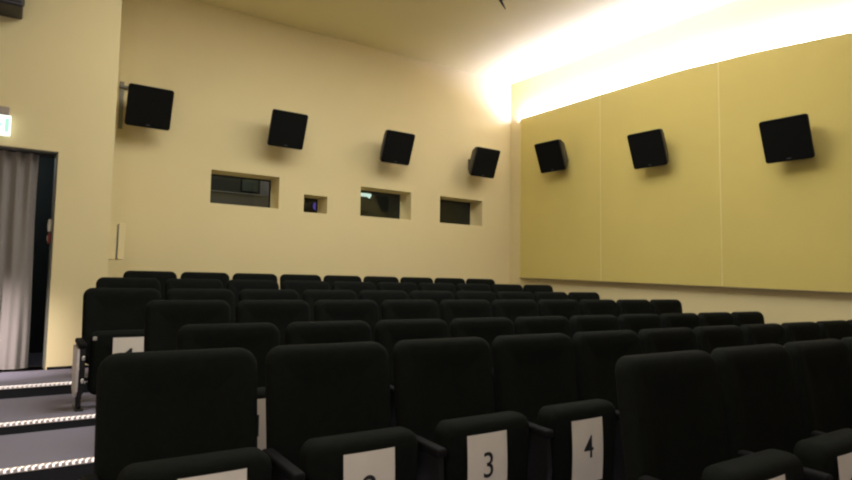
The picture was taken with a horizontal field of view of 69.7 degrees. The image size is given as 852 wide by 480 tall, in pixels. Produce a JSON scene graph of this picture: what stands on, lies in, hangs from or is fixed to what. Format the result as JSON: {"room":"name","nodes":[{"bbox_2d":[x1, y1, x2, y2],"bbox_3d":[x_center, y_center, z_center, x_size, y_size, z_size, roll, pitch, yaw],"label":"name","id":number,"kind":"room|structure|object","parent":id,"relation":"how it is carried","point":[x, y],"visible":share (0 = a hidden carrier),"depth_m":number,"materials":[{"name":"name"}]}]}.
{"room":"auditorium","nodes":[
{"label":"auditorium","id":0,"kind":"room"},
{"bbox_2d":[29,157,54,352],"bbox_3d":[-5.795,-0.741,6.205,3.788,4.989,0.100,4,-5,-34],"label":"wall","id":1,"kind":"structure","parent":0,"point":[43,208],"depth_m":7.03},
{"bbox_2d":[0,353,95,479],"bbox_3d":[0.731,1.274,2.433,10.490,0.633,13.300,4,-5,-34],"label":"stairs","id":2,"kind":"structure","parent":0,"point":[22,445],"depth_m":4.04,"materials":[{"name":"grey carpet"}]},
{"bbox_2d":[0,381,84,389],"bbox_3d":[-3.726,1.116,4.439,2.200,0.021,0.054,4,-5,-34],"label":"step nosing","id":3,"kind":"structure","parent":2,"relation":"on","point":[57,383],"depth_m":4.86,"materials":[{"name":"silver metal"}]},
{"bbox_2d":[0,457,93,474],"bbox_3d":[-2.626,1.173,2.884,2.260,0.021,0.054,4,-5,-34],"label":"light strip","id":4,"kind":"object","parent":2,"relation":"on","point":[48,465],"depth_m":3.28,"materials":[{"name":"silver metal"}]},
{"bbox_2d":[0,414,94,426],"bbox_3d":[-3.146,1.152,3.609,2.220,0.021,0.054,4,-5,-34],"label":"step nosing","id":5,"kind":"structure","parent":2,"relation":"on","point":[90,416],"depth_m":4.04,"materials":[{"name":"silver metal"}]},
{"bbox_2d":[71,288,160,411],"bbox_3d":[-2.337,0.804,4.677,0.615,0.867,0.504,4,-5,-34],"label":"seat","id":6,"kind":"object","parent":2,"relation":"on","point":[108,314],"visible":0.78,"depth_m":4.68,"materials":[{"name":"black fabric"}]},
{"bbox_2d":[112,337,143,353],"bbox_3d":[-2.192,0.867,4.511,0.216,0.297,0.011,4,-5,-34],"label":"number sign","id":7,"kind":"object","parent":6,"relation":"attached to","point":[123,344],"visible":0.48,"depth_m":4.51,"materials":[{"name":"white paper"}]},
{"bbox_2d":[87,277,160,373],"bbox_3d":[-2.753,0.779,5.632,0.615,0.867,0.504,4,-5,-34],"label":"seat","id":8,"kind":"object","parent":2,"relation":"on","point":[104,282],"visible":0.12,"depth_m":5.78,"materials":[{"name":"black fabric"}]},
{"bbox_2d":[123,271,176,299],"bbox_3d":[-3.027,0.771,6.696,0.615,0.867,0.504,4,-5,-34],"label":"seat","id":9,"kind":"object","parent":2,"relation":"on","point":[162,276],"visible":0.12,"depth_m":6.89,"materials":[{"name":"black fabric"}]},
{"bbox_2d":[80,347,271,479],"bbox_3d":[-0.836,0.833,2.083,0.615,0.867,0.504,4,-5,-34],"label":"seat","id":10,"kind":"object","parent":2,"relation":"on","point":[173,414],"visible":0.98,"depth_m":2.17,"materials":[{"name":"black fabric"}]},
{"bbox_2d":[177,468,246,479],"bbox_3d":[-0.675,0.889,1.929,0.216,0.297,0.010,4,-5,-34],"label":"number sign","id":11,"kind":"object","parent":10,"relation":"attached to","point":[241,474],"visible":1,"depth_m":1.96,"materials":[{"name":"white paper"}]},
{"bbox_2d":[144,300,230,351],"bbox_3d":[-1.548,0.832,3.991,0.615,0.867,0.504,4,-5,-34],"label":"seat","id":12,"kind":"object","parent":2,"relation":"on","point":[163,319],"visible":0.21,"depth_m":4.08,"materials":[{"name":"black fabric"}]},
{"bbox_2d":[165,278,222,299],"bbox_3d":[-2.258,0.812,5.978,0.605,0.867,0.495,4,-5,-34],"label":"seat","id":13,"kind":"object","parent":2,"relation":"on","point":[171,283],"visible":0.19,"depth_m":6.11,"materials":[{"name":"black fabric"}]},
{"bbox_2d":[166,288,234,322],"bbox_3d":[-1.841,0.837,5.023,0.605,0.867,0.495,4,-5,-34],"label":"seat","id":14,"kind":"object","parent":2,"relation":"on","point":[227,295],"visible":0.22,"depth_m":5.19,"materials":[{"name":"black fabric"}]},
{"bbox_2d":[180,272,229,288],"bbox_3d":[-2.532,0.803,7.042,0.605,0.867,0.495,4,-5,-34],"label":"seat","id":15,"kind":"object","parent":2,"relation":"on","point":[224,278],"visible":0.1,"depth_m":7.21,"materials":[{"name":"black fabric"}]},
{"bbox_2d":[176,323,279,398],"bbox_3d":[-1.008,0.882,3.180,0.615,0.867,0.504,4,-5,-34],"label":"seat","id":16,"kind":"object","parent":2,"relation":"on","point":[259,339],"visible":0.22,"depth_m":3.35,"materials":[{"name":"black fabric"}]},
{"bbox_2d":[257,398,265,449],"bbox_3d":[-0.848,0.939,3.026,0.216,0.297,0.010,4,-5,-34],"label":"number sign","id":17,"kind":"object","parent":16,"relation":"attached to","point":[261,403],"visible":0.15,"depth_m":3.04,"materials":[{"name":"white paper"}]},
{"bbox_2d":[226,279,278,322],"bbox_3d":[-1.764,0.845,6.317,0.605,0.867,0.495,4,-5,-34],"label":"seat","id":18,"kind":"object","parent":2,"relation":"on","point":[235,285],"visible":0.18,"depth_m":6.42,"materials":[{"name":"black fabric"}]},
{"bbox_2d":[232,273,277,282],"bbox_3d":[-2.038,0.836,7.381,0.605,0.867,0.495,4,-5,-34],"label":"seat","id":19,"kind":"object","parent":2,"relation":"on","point":[242,276],"visible":0.06,"depth_m":7.53,"materials":[{"name":"black fabric"}]},
{"bbox_2d":[238,289,298,301],"bbox_3d":[-1.347,0.869,5.362,0.605,0.867,0.495,4,-5,-34],"label":"seat","id":20,"kind":"object","parent":2,"relation":"on","point":[245,294],"visible":0.12,"depth_m":5.50,"materials":[{"name":"black fabric"}]},
{"bbox_2d":[235,300,309,345],"bbox_3d":[-1.053,0.865,4.337,0.605,0.867,0.495,4,-5,-34],"label":"seat","id":21,"kind":"object","parent":2,"relation":"on","point":[280,313],"visible":0.21,"depth_m":4.49,"materials":[{"name":"black fabric"}]},
{"bbox_2d":[280,274,320,288],"bbox_3d":[-1.544,0.868,7.720,0.605,0.867,0.495,4,-5,-34],"label":"seat","id":22,"kind":"object","parent":2,"relation":"on","point":[284,277],"visible":0.18,"depth_m":7.85,"materials":[{"name":"black fabric"}]},
{"bbox_2d":[282,280,329,299],"bbox_3d":[-1.270,0.877,6.656,0.605,0.867,0.495,4,-5,-34],"label":"seat","id":23,"kind":"object","parent":2,"relation":"on","point":[300,287],"visible":0.12,"depth_m":6.78,"materials":[{"name":"black fabric"}]},
{"bbox_2d":[302,290,356,320],"bbox_3d":[-0.853,0.902,5.701,0.605,0.867,0.495,4,-5,-34],"label":"seat","id":24,"kind":"object","parent":2,"relation":"on","point":[310,296],"visible":0.17,"depth_m":5.81,"materials":[{"name":"black fabric"}]},
{"bbox_2d":[285,320,389,384],"bbox_3d":[-0.513,0.915,3.526,0.605,0.867,0.495,4,-5,-34],"label":"seat","id":25,"kind":"object","parent":2,"relation":"on","point":[312,332],"visible":0.19,"depth_m":3.66,"materials":[{"name":"black fabric"}]},
{"bbox_2d":[262,341,417,479],"bbox_3d":[-0.340,0.866,2.429,0.605,0.867,0.495,4,-5,-34],"label":"seat","id":26,"kind":"object","parent":2,"relation":"on","point":[327,402],"visible":0.84,"depth_m":2.48,"materials":[{"name":"black fabric"}]},
{"bbox_2d":[344,447,394,479],"bbox_3d":[-0.207,0.928,2.249,0.216,0.297,0.011,4,-5,-34],"label":"number sign","id":27,"kind":"object","parent":26,"relation":"attached to","point":[376,464],"visible":1,"depth_m":2.26,"materials":[{"name":"white paper"}]},
{"bbox_2d":[323,275,361,289],"bbox_3d":[-1.050,0.901,8.059,0.605,0.867,0.495,4,-5,-34],"label":"seat","id":28,"kind":"object","parent":2,"relation":"on","point":[329,279],"visible":0.16,"depth_m":8.17,"materials":[{"name":"black fabric"}]},
{"bbox_2d":[313,300,378,341],"bbox_3d":[-0.559,0.897,4.676,0.605,0.867,0.495,4,-5,-34],"label":"seat","id":29,"kind":"object","parent":2,"relation":"on","point":[367,311],"visible":0.23,"depth_m":4.83,"materials":[{"name":"black fabric"}]},
{"bbox_2d":[332,281,374,299],"bbox_3d":[-0.776,0.909,6.995,0.605,0.867,0.495,4,-5,-34],"label":"seat","id":30,"kind":"object","parent":2,"relation":"on","point":[357,287],"visible":0.16,"depth_m":7.15,"materials":[{"name":"black fabric"}]},
{"bbox_2d":[363,276,398,289],"bbox_3d":[-0.556,0.933,8.398,0.605,0.867,0.495,4,-5,-34],"label":"seat","id":31,"kind":"object","parent":2,"relation":"on","point":[374,279],"visible":0.13,"depth_m":8.52,"materials":[{"name":"black fabric"}]},
{"bbox_2d":[359,290,407,320],"bbox_3d":[-0.359,0.934,6.040,0.605,0.867,0.495,4,-5,-34],"label":"seat","id":32,"kind":"object","parent":2,"relation":"on","point":[378,296],"visible":0.19,"depth_m":6.16,"materials":[{"name":"black fabric"}]},
{"bbox_2d":[377,282,416,299],"bbox_3d":[-0.282,0.942,7.333,0.605,0.867,0.495,4,-5,-34],"label":"seat","id":33,"kind":"object","parent":2,"relation":"on","point":[408,287],"visible":0.15,"depth_m":7.49,"materials":[{"name":"black fabric"}]},
{"bbox_2d":[381,300,438,319],"bbox_3d":[-0.065,0.930,5.014,0.605,0.867,0.495,4,-5,-34],"label":"seat","id":34,"kind":"object","parent":2,"relation":"on","point":[390,309],"visible":0.25,"depth_m":5.15,"materials":[{"name":"black fabric"}]},
{"bbox_2d":[375,319,448,426],"bbox_3d":[-0.019,0.948,3.865,0.605,0.867,0.495,4,-5,-34],"label":"seat","id":35,"kind":"object","parent":2,"relation":"on","point":[388,333],"visible":0.19,"depth_m":3.95,"materials":[{"name":"black fabric"}]},
{"bbox_2d":[400,277,432,290],"bbox_3d":[-0.062,0.965,8.737,0.605,0.867,0.495,4,-5,-34],"label":"seat","id":36,"kind":"object","parent":2,"relation":"on","point":[417,280],"visible":0.14,"depth_m":8.88,"materials":[{"name":"black fabric"}]},
{"bbox_2d":[409,291,453,318],"bbox_3d":[0.135,0.966,6.379,0.605,0.867,0.495,4,-5,-34],"label":"seat","id":37,"kind":"object","parent":2,"relation":"on","point":[437,296],"visible":0.19,"depth_m":6.53,"materials":[{"name":"black fabric"}]},
{"bbox_2d":[418,283,455,299],"bbox_3d":[0.212,0.974,7.673,0.605,0.867,0.495,4,-5,-34],"label":"seat","id":38,"kind":"object","parent":2,"relation":"on","point":[450,287],"visible":0.25,"depth_m":7.82,"materials":[{"name":"black fabric"}]},
{"bbox_2d":[434,278,464,289],"bbox_3d":[0.432,0.998,9.076,0.605,0.867,0.495,4,-5,-34],"label":"seat","id":39,"kind":"object","parent":2,"relation":"on","point":[454,281],"visible":0.11,"depth_m":9.23,"materials":[{"name":"black fabric"}]},
{"bbox_2d":[392,337,528,479],"bbox_3d":[0.154,0.898,2.768,0.605,0.867,0.495,4,-5,-34],"label":"seat","id":40,"kind":"object","parent":2,"relation":"on","point":[444,391],"visible":0.74,"depth_m":2.79,"materials":[{"name":"black fabric"}]},
{"bbox_2d":[467,430,506,479],"bbox_3d":[0.260,0.963,2.569,0.216,0.297,0.011,4,-5,-34],"label":"number sign","id":41,"kind":"object","parent":40,"relation":"attached to","point":[487,452],"visible":1,"depth_m":2.57,"materials":[{"name":"white paper"}]},
{"bbox_2d":[440,300,491,337],"bbox_3d":[0.429,0.962,5.353,0.605,0.867,0.495,4,-5,-34],"label":"seat","id":42,"kind":"object","parent":2,"relation":"on","point":[450,310],"visible":0.21,"depth_m":5.47,"materials":[{"name":"black fabric"}]},
{"bbox_2d":[456,283,490,291],"bbox_3d":[0.706,1.006,8.011,0.605,0.867,0.495,4,-5,-34],"label":"seat","id":43,"kind":"object","parent":2,"relation":"on","point":[461,286],"visible":0.16,"depth_m":8.14,"materials":[{"name":"black fabric"}]},
{"bbox_2d":[455,291,495,313],"bbox_3d":[0.629,0.999,6.718,0.605,0.867,0.495,4,-5,-34],"label":"seat","id":44,"kind":"object","parent":2,"relation":"on","point":[489,296],"visible":0.23,"depth_m":6.87,"materials":[{"name":"black fabric"}]},
{"bbox_2d":[466,278,494,287],"bbox_3d":[0.945,1.031,9.428,0.652,0.867,0.495,4,-5,-34],"label":"seat","id":45,"kind":"object","parent":2,"relation":"on","point":[490,282],"visible":0.05,"depth_m":9.56,"materials":[{"name":"black fabric"}]},
{"bbox_2d":[450,317,513,412],"bbox_3d":[0.475,0.980,4.204,0.605,0.867,0.495,4,-5,-34],"label":"seat","id":46,"kind":"object","parent":2,"relation":"on","point":[487,328],"visible":0.15,"depth_m":4.34,"materials":[{"name":"black fabric"}]},
{"bbox_2d":[491,284,522,295],"bbox_3d":[1.200,1.039,8.350,0.605,0.867,0.495,4,-5,-34],"label":"seat","id":47,"kind":"object","parent":2,"relation":"on","point":[495,288],"visible":0.14,"depth_m":8.47,"materials":[{"name":"black fabric"}]},
{"bbox_2d":[491,299,538,334],"bbox_3d":[0.923,0.994,5.692,0.605,0.867,0.495,4,-5,-34],"label":"seat","id":48,"kind":"object","parent":2,"relation":"on","point":[511,309],"visible":0.3,"depth_m":5.82,"materials":[{"name":"black fabric"}]},
{"bbox_2d":[496,291,533,299],"bbox_3d":[1.123,1.031,7.056,0.605,0.867,0.495,4,-5,-34],"label":"seat","id":49,"kind":"object","parent":2,"relation":"on","point":[501,295],"visible":0.24,"depth_m":7.19,"materials":[{"name":"black fabric"}]},
{"bbox_2d":[523,285,552,295],"bbox_3d":[1.714,1.072,8.703,0.652,0.867,0.495,4,-5,-34],"label":"seat","id":50,"kind":"object","parent":2,"relation":"on","point":[526,288],"visible":0.16,"depth_m":8.81,"materials":[{"name":"black fabric"}]},
{"bbox_2d":[514,316,571,340],"bbox_3d":[0.969,1.012,4.543,0.605,0.867,0.495,4,-5,-34],"label":"seat","id":51,"kind":"object","parent":2,"relation":"on","point":[531,324],"visible":0.16,"depth_m":4.68,"materials":[{"name":"black fabric"}]},
{"bbox_2d":[534,292,567,304],"bbox_3d":[1.617,1.063,7.396,0.605,0.867,0.495,4,-5,-34],"label":"seat","id":52,"kind":"object","parent":2,"relation":"on","point":[538,296],"visible":0.19,"depth_m":7.51,"materials":[{"name":"black fabric"}]},
{"bbox_2d":[492,333,615,479],"bbox_3d":[0.648,0.930,3.107,0.605,0.867,0.495,4,-5,-34],"label":"seat","id":53,"kind":"object","parent":2,"relation":"on","point":[535,374],"visible":0.69,"depth_m":3.10,"materials":[{"name":"black fabric"}]},
{"bbox_2d":[571,416,602,479],"bbox_3d":[0.774,1.006,2.922,0.216,0.297,0.012,4,-5,-34],"label":"number sign","id":54,"kind":"object","parent":53,"relation":"attached to","point":[587,434],"visible":1,"depth_m":2.92,"materials":[{"name":"white paper"}]},
{"bbox_2d":[538,299,579,319],"bbox_3d":[1.417,1.027,6.031,0.605,0.867,0.495,4,-5,-34],"label":"seat","id":55,"kind":"object","parent":2,"relation":"on","point":[567,308],"visible":0.26,"depth_m":6.17,"materials":[{"name":"black fabric"}]},
{"bbox_2d":[568,292,599,302],"bbox_3d":[2.130,1.097,7.748,0.652,0.867,0.495,4,-5,-34],"label":"seat","id":56,"kind":"object","parent":2,"relation":"on","point":[577,296],"visible":0.12,"depth_m":7.85,"materials":[{"name":"black fabric"}]},
{"bbox_2d":[569,315,619,339],"bbox_3d":[1.463,1.045,4.882,0.605,0.867,0.495,4,-5,-34],"label":"seat","id":57,"kind":"object","parent":2,"relation":"on","point":[578,323],"visible":0.19,"depth_m":5.00,"materials":[{"name":"black fabric"}]},
{"bbox_2d":[579,299,617,318],"bbox_3d":[1.911,1.059,6.370,0.605,0.867,0.495,4,-5,-34],"label":"seat","id":58,"kind":"object","parent":2,"relation":"on","point":[587,306],"visible":0.23,"depth_m":6.51,"materials":[{"name":"black fabric"}]},
{"bbox_2d":[572,330,641,479],"bbox_3d":[1.142,0.963,3.446,0.605,0.867,0.495,4,-5,-34],"label":"seat","id":59,"kind":"object","parent":2,"relation":"on","point":[596,353],"visible":0.33,"depth_m":3.50,"materials":[{"name":"black fabric"}]},
{"bbox_2d":[616,299,651,315],"bbox_3d":[2.405,1.091,6.709,0.605,0.867,0.495,4,-5,-34],"label":"seat","id":60,"kind":"object","parent":2,"relation":"on","point":[624,306],"visible":0.18,"depth_m":6.84,"materials":[{"name":"black fabric"}]},
{"bbox_2d":[618,314,662,334],"bbox_3d":[1.957,1.077,5.221,0.605,0.867,0.495,4,-5,-34],"label":"seat","id":61,"kind":"object","parent":2,"relation":"on","point":[633,322],"visible":0.17,"depth_m":5.34,"materials":[{"name":"black fabric"}]},
{"bbox_2d":[650,299,682,315],"bbox_3d":[2.919,1.125,7.061,0.652,0.867,0.495,4,-5,-34],"label":"seat","id":62,"kind":"object","parent":2,"relation":"on","point":[658,306],"visible":0.16,"depth_m":7.18,"materials":[{"name":"black fabric"}]},
{"bbox_2d":[638,327,697,353],"bbox_3d":[1.636,0.995,3.785,0.605,0.867,0.495,4,-5,-34],"label":"seat","id":63,"kind":"object","parent":2,"relation":"on","point":[658,340],"visible":0.21,"depth_m":3.91,"materials":[{"name":"black fabric"}]},
{"bbox_2d":[660,313,700,329],"bbox_3d":[2.451,1.109,5.559,0.605,0.867,0.495,4,-5,-34],"label":"seat","id":64,"kind":"object","parent":2,"relation":"on","point":[669,320],"visible":0.14,"depth_m":5.69,"materials":[{"name":"black fabric"}]},
{"bbox_2d":[615,350,803,479],"bbox_3d":[0.973,0.845,2.097,0.615,0.867,0.504,4,-5,-34],"label":"seat","id":65,"kind":"object","parent":2,"relation":"on","point":[671,414],"visible":1,"depth_m":2.18,"materials":[{"name":"black fabric"}]},
{"bbox_2d":[770,474,784,479],"bbox_3d":[1.068,0.897,1.898,0.216,0.297,0.010,4,-5,-34],"label":"number sign","id":66,"kind":"object","parent":65,"relation":"attached to","point":[782,477],"visible":1,"depth_m":1.95,"materials":[{"name":"white paper"}]},
{"bbox_2d":[698,312,733,325],"bbox_3d":[2.945,1.142,5.898,0.605,0.867,0.495,4,-5,-34],"label":"seat","id":67,"kind":"object","parent":2,"relation":"on","point":[706,318],"visible":0.14,"depth_m":6.03,"materials":[{"name":"black fabric"}]},
{"bbox_2d":[693,325,745,354],"bbox_3d":[2.130,1.028,4.124,0.605,0.867,0.495,4,-5,-34],"label":"seat","id":68,"kind":"object","parent":2,"relation":"on","point":[709,338],"visible":0.16,"depth_m":4.24,"materials":[{"name":"black fabric"}]},
{"bbox_2d":[731,311,764,326],"bbox_3d":[3.458,1.175,6.251,0.652,0.867,0.495,4,-5,-34],"label":"seat","id":69,"kind":"object","parent":2,"relation":"on","point":[749,317],"visible":0.12,"depth_m":6.37,"materials":[{"name":"black fabric"}]},
{"bbox_2d":[740,323,786,345],"bbox_3d":[2.624,1.060,4.463,0.605,0.867,0.495,4,-5,-34],"label":"seat","id":70,"kind":"object","parent":2,"relation":"on","point":[768,333],"visible":0.21,"depth_m":4.60,"materials":[{"name":"black fabric"}]},
{"bbox_2d":[711,344,851,479],"bbox_3d":[1.469,0.877,2.443,0.605,0.867,0.495,4,-5,-34],"label":"seat","id":71,"kind":"object","parent":2,"relation":"on","point":[761,409],"visible":0.65,"depth_m":2.52,"materials":[{"name":"black fabric"}]},
{"bbox_2d":[837,452,851,479],"bbox_3d":[1.562,0.929,2.237,0.216,0.297,0.010,4,-5,-34],"label":"number sign","id":72,"kind":"object","parent":71,"relation":"attached to","point":[844,461],"visible":1,"depth_m":2.21,"materials":[{"name":"white paper"}]},
{"bbox_2d":[781,322,821,341],"bbox_3d":[3.118,1.092,4.802,0.605,0.867,0.495,4,-5,-34],"label":"seat","id":73,"kind":"object","parent":2,"relation":"on","point":[794,331],"visible":0.16,"depth_m":4.93,"materials":[{"name":"black fabric"}]},
{"bbox_2d":[784,339,851,438],"bbox_3d":[1.963,0.910,2.782,0.605,0.867,0.495,4,-5,-34],"label":"seat","id":74,"kind":"object","parent":2,"relation":"on","point":[822,368],"visible":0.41,"depth_m":2.89,"materials":[{"name":"black fabric"}]},
{"bbox_2d":[816,320,851,339],"bbox_3d":[3.612,1.125,5.141,0.605,0.867,0.495,4,-5,-34],"label":"seat","id":75,"kind":"object","parent":2,"relation":"on","point":[834,329],"visible":0.3,"depth_m":5.27,"materials":[{"name":"black fabric"}]},
{"bbox_2d":[841,337,851,361],"bbox_3d":[2.457,0.942,3.121,0.605,0.867,0.495,4,-5,-34],"label":"seat","id":76,"kind":"object","parent":2,"relation":"on","point":[847,340],"visible":0.18,"depth_m":3.15,"materials":[{"name":"black fabric"}]},
{"bbox_2d":[0,0,121,371],"bbox_3d":[-4.858,-0.808,5.067,4.038,4.989,0.300,4,-5,-34],"label":"wall","id":77,"kind":"structure","parent":0,"point":[59,63],"depth_m":5.87,"materials":[{"name":"beige paint"}]},
{"bbox_2d":[0,106,10,136],"bbox_3d":[-3.954,-1.085,5.473,0.405,0.262,0.084,4,-5,-34],"label":"exit sign","id":78,"kind":"object","parent":77,"relation":"attached to","point":[5,118],"visible":1,"depth_m":5.53,"materials":[{"name":"white plastic"}]},
{"bbox_2d":[0,0,24,19],"bbox_3d":[-4.089,-2.261,5.273,1.070,0.360,0.379,4,-5,-34],"label":"ventilation unit","id":79,"kind":"object","parent":77,"relation":"attached to","point":[8,8],"visible":1,"depth_m":5.45,"materials":[{"name":"grey"}]},
{"bbox_2d":[0,146,57,369],"bbox_3d":[-4.268,0.148,5.425,1.616,2.048,0.285,4,-5,-34],"label":"door frame","id":80,"kind":"structure","parent":77,"relation":"attached to","point":[55,154],"depth_m":5.79,"materials":[{"name":"grey metal"}]},
{"bbox_2d":[0,149,53,369],"bbox_3d":[-4.243,0.144,5.381,1.564,2.027,0.094,4,-5,-34],"label":"door curtain","id":81,"kind":"object","parent":80,"relation":"hanging from","point":[18,169],"visible":1,"depth_m":5.68,"materials":[{"name":"grey fabric"}]},
{"bbox_2d":[47,219,51,231],"bbox_3d":[-3.591,-0.136,5.839,0.034,0.120,0.090,4,-5,-34],"label":"wall switch","id":82,"kind":"object","parent":80,"relation":"attached to","point":[49,224],"visible":1,"depth_m":5.80,"materials":[{"name":"beige plastic"}]},
{"bbox_2d":[47,365,87,369],"bbox_3d":[-3.328,1.205,5.810,0.462,0.025,0.012,4,-5,-34],"label":"baseboard","id":83,"kind":"structure","parent":77,"relation":"attached to","point":[86,366],"depth_m":5.74,"materials":[{"name":"black plastic"}]},
{"bbox_2d":[211,175,397,218],"bbox_3d":[-2.507,-0.356,10.883,6.452,3.000,0.100,4,-5,-34],"label":"wall","id":84,"kind":"structure","parent":0,"point":[384,205],"depth_m":11.84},
{"bbox_2d":[107,0,510,288],"bbox_3d":[-1.277,-0.460,9.099,6.452,4.989,0.360,4,-5,-34],"label":"wall","id":85,"kind":"structure","parent":0,"point":[227,71],"depth_m":8.57,"materials":[{"name":"beige paint"}]},
{"bbox_2d":[118,81,127,128],"bbox_3d":[-3.602,-1.609,7.315,0.130,0.570,0.049,4,-5,-34],"label":"rail","id":86,"kind":"object","parent":85,"relation":"attached to","point":[122,86],"visible":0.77,"depth_m":7.30,"materials":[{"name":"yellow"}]},
{"bbox_2d":[125,83,173,130],"bbox_3d":[-3.300,-1.541,7.252,0.490,0.455,0.482,4,-5,-34],"label":"wall speaker","id":87,"kind":"object","parent":85,"relation":"attached to","point":[146,106],"visible":1,"depth_m":7.12,"materials":[{"name":"black plastic"}]},
{"bbox_2d":[211,174,270,207],"bbox_3d":[-2.583,-0.652,8.406,0.917,0.432,0.025,4,-5,-34],"label":"window","id":88,"kind":"structure","parent":85,"relation":"in","point":[269,181],"depth_m":8.55,"materials":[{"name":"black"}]},
{"bbox_2d":[267,109,307,149],"bbox_3d":[-1.905,-1.452,8.210,0.490,0.455,0.482,4,-5,-34],"label":"wall speaker","id":89,"kind":"object","parent":85,"relation":"attached to","point":[287,129],"visible":1,"depth_m":8.07,"materials":[{"name":"grey plastic"}]},
{"bbox_2d":[361,190,399,218],"bbox_3d":[-0.798,-0.538,9.631,0.895,0.438,0.025,4,-5,-34],"label":"window","id":90,"kind":"structure","parent":85,"relation":"in","point":[398,195],"depth_m":9.86,"materials":[{"name":"black"}]},
{"bbox_2d":[380,130,414,164],"bbox_3d":[-0.493,-1.359,9.178,0.490,0.455,0.482,4,-5,-34],"label":"wall speaker","id":91,"kind":"object","parent":85,"relation":"attached to","point":[396,148],"visible":1,"depth_m":9.04,"materials":[{"name":"grey plastic"}]},
{"bbox_2d":[440,200,469,224],"bbox_3d":[0.397,-0.457,10.451,0.888,0.432,0.025,4,-5,-34],"label":"window frame","id":92,"kind":"structure","parent":85,"relation":"in","point":[440,200],"depth_m":10.68,"materials":[{"name":"black"}]},
{"bbox_2d":[468,147,499,178],"bbox_3d":[0.893,-1.258,10.128,0.490,0.455,0.482,4,-5,-34],"label":"wall speaker","id":93,"kind":"object","parent":85,"relation":"attached to","point":[483,162],"visible":1,"depth_m":9.99,"materials":[{"name":"grey plastic"}]},
{"bbox_2d":[194,0,731,83],"bbox_3d":[0.211,-3.432,3.641,10.890,0.200,15.800,4,-5,-34],"label":"ceiling","id":94,"kind":"structure","parent":0,"point":[525,39],"depth_m":8.44,"materials":[{"name":"paint"}]},
{"bbox_2d":[440,0,851,324],"bbox_3d":[4.656,-0.564,6.350,0.200,4.989,15.500,4,-5,-34],"label":"wall","id":95,"kind":"structure","parent":0,"point":[734,28],"depth_m":8.03,"materials":[{"name":"beige paint"}]},
{"bbox_2d":[520,95,599,281],"bbox_3d":[2.129,-0.736,9.780,0.102,2.794,1.705,4,-5,-34],"label":"acoustic panel","id":96,"kind":"object","parent":95,"relation":"attached to","point":[560,210],"visible":0.97,"depth_m":9.64,"materials":[{"name":"yellow fabric"}]},
{"bbox_2d":[534,139,567,172],"bbox_3d":[2.040,-1.293,9.621,0.481,0.455,0.490,4,-5,-38],"label":"wall speaker","id":97,"kind":"object","parent":96,"relation":"attached to","point":[552,156],"visible":0.94,"depth_m":9.49,"materials":[{"name":"grey plastic"}]},
{"bbox_2d":[600,61,721,286],"bbox_3d":[3.133,-0.795,8.322,0.102,2.849,1.835,4,-5,-34],"label":"acoustic panel","id":98,"kind":"object","parent":95,"relation":"attached to","point":[660,225],"visible":0.98,"depth_m":8.16,"materials":[{"name":"yellow fabric"}]},
{"bbox_2d":[627,128,668,168],"bbox_3d":[3.030,-1.190,8.168,0.481,0.455,0.490,4,-5,-38],"label":"wall speaker","id":99,"kind":"object","parent":98,"relation":"attached to","point":[647,148],"visible":1,"depth_m":8.05,"materials":[{"name":"grey plastic"}]},
{"bbox_2d":[717,32,851,292],"bbox_3d":[4.174,-0.843,6.809,0.102,2.873,1.835,4,-5,-34],"label":"acoustic panel","id":100,"kind":"object","parent":95,"relation":"attached to","point":[787,225],"visible":1,"depth_m":6.88,"materials":[{"name":"yellow fabric"}]},
{"bbox_2d":[759,113,814,163],"bbox_3d":[4.015,-1.085,6.723,0.481,0.455,0.490,4,-5,-38],"label":"wall speaker","id":101,"kind":"object","parent":100,"relation":"attached to","point":[789,138],"visible":1,"depth_m":6.61,"materials":[{"name":"grey plastic"}]},
{"bbox_3d":[-1.949,0.839,9.954,6.452,0.100,1.940,4,-5,-34],"label":"floor","id":102,"kind":"structure","parent":0,"visible":0},
{"bbox_2d":[210,190,268,207],"bbox_3d":[-3.012,0.006,8.992,1.300,1.390,0.500,4,-5,-34],"label":"desk","id":103,"kind":"object","parent":102,"relation":"on","point":[222,197],"visible":0.23,"depth_m":8.93,"materials":[{"name":"grey"}]},
{"bbox_2d":[240,179,258,193],"bbox_3d":[-2.672,-0.801,9.282,0.280,0.270,0.110,4,-5,-34],"label":"monitor","id":104,"kind":"object","parent":103,"relation":"on","point":[249,186],"visible":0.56,"depth_m":9.26,"materials":[{"name":"black plastic"}]},
{"bbox_2d":[260,181,268,195],"bbox_3d":[-2.399,-0.247,9.592,0.300,2.000,0.435,4,-5,-34],"label":"tall cabinet","id":105,"kind":"object","parent":102,"relation":"on","point":[264,186],"visible":0.02,"depth_m":9.56,"materials":[{"name":"grey"}]},
{"bbox_2d":[304,199,315,212],"bbox_3d":[-1.963,0.050,9.582,0.440,1.420,1.155,4,-5,-34],"label":"projector","id":106,"kind":"object","parent":102,"relation":"on","point":[309,205],"visible":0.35,"depth_m":9.25,"materials":[{"name":"black"}]},
{"bbox_2d":[360,210,379,216],"bbox_3d":[-1.101,0.169,10.209,0.500,1.300,0.450,4,-5,-34],"label":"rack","id":107,"kind":"object","parent":102,"relation":"on","point":[362,212],"visible":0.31,"depth_m":10.09,"materials":[{"name":"black"}]},
{"bbox_3d":[-3.761,-0.665,6.807,0.250,4.989,1.330,4,-5,-34],"label":"wall","id":108,"kind":"structure","parent":0,"visible":0},
{"bbox_2d":[108,223,124,259],"bbox_3d":[-3.374,0.017,6.582,0.205,0.385,0.250,4,-5,-34],"label":"junction box","id":109,"kind":"object","parent":108,"relation":"attached to","point":[117,231],"visible":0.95,"depth_m":6.50,"materials":[{"name":"beige paint"}]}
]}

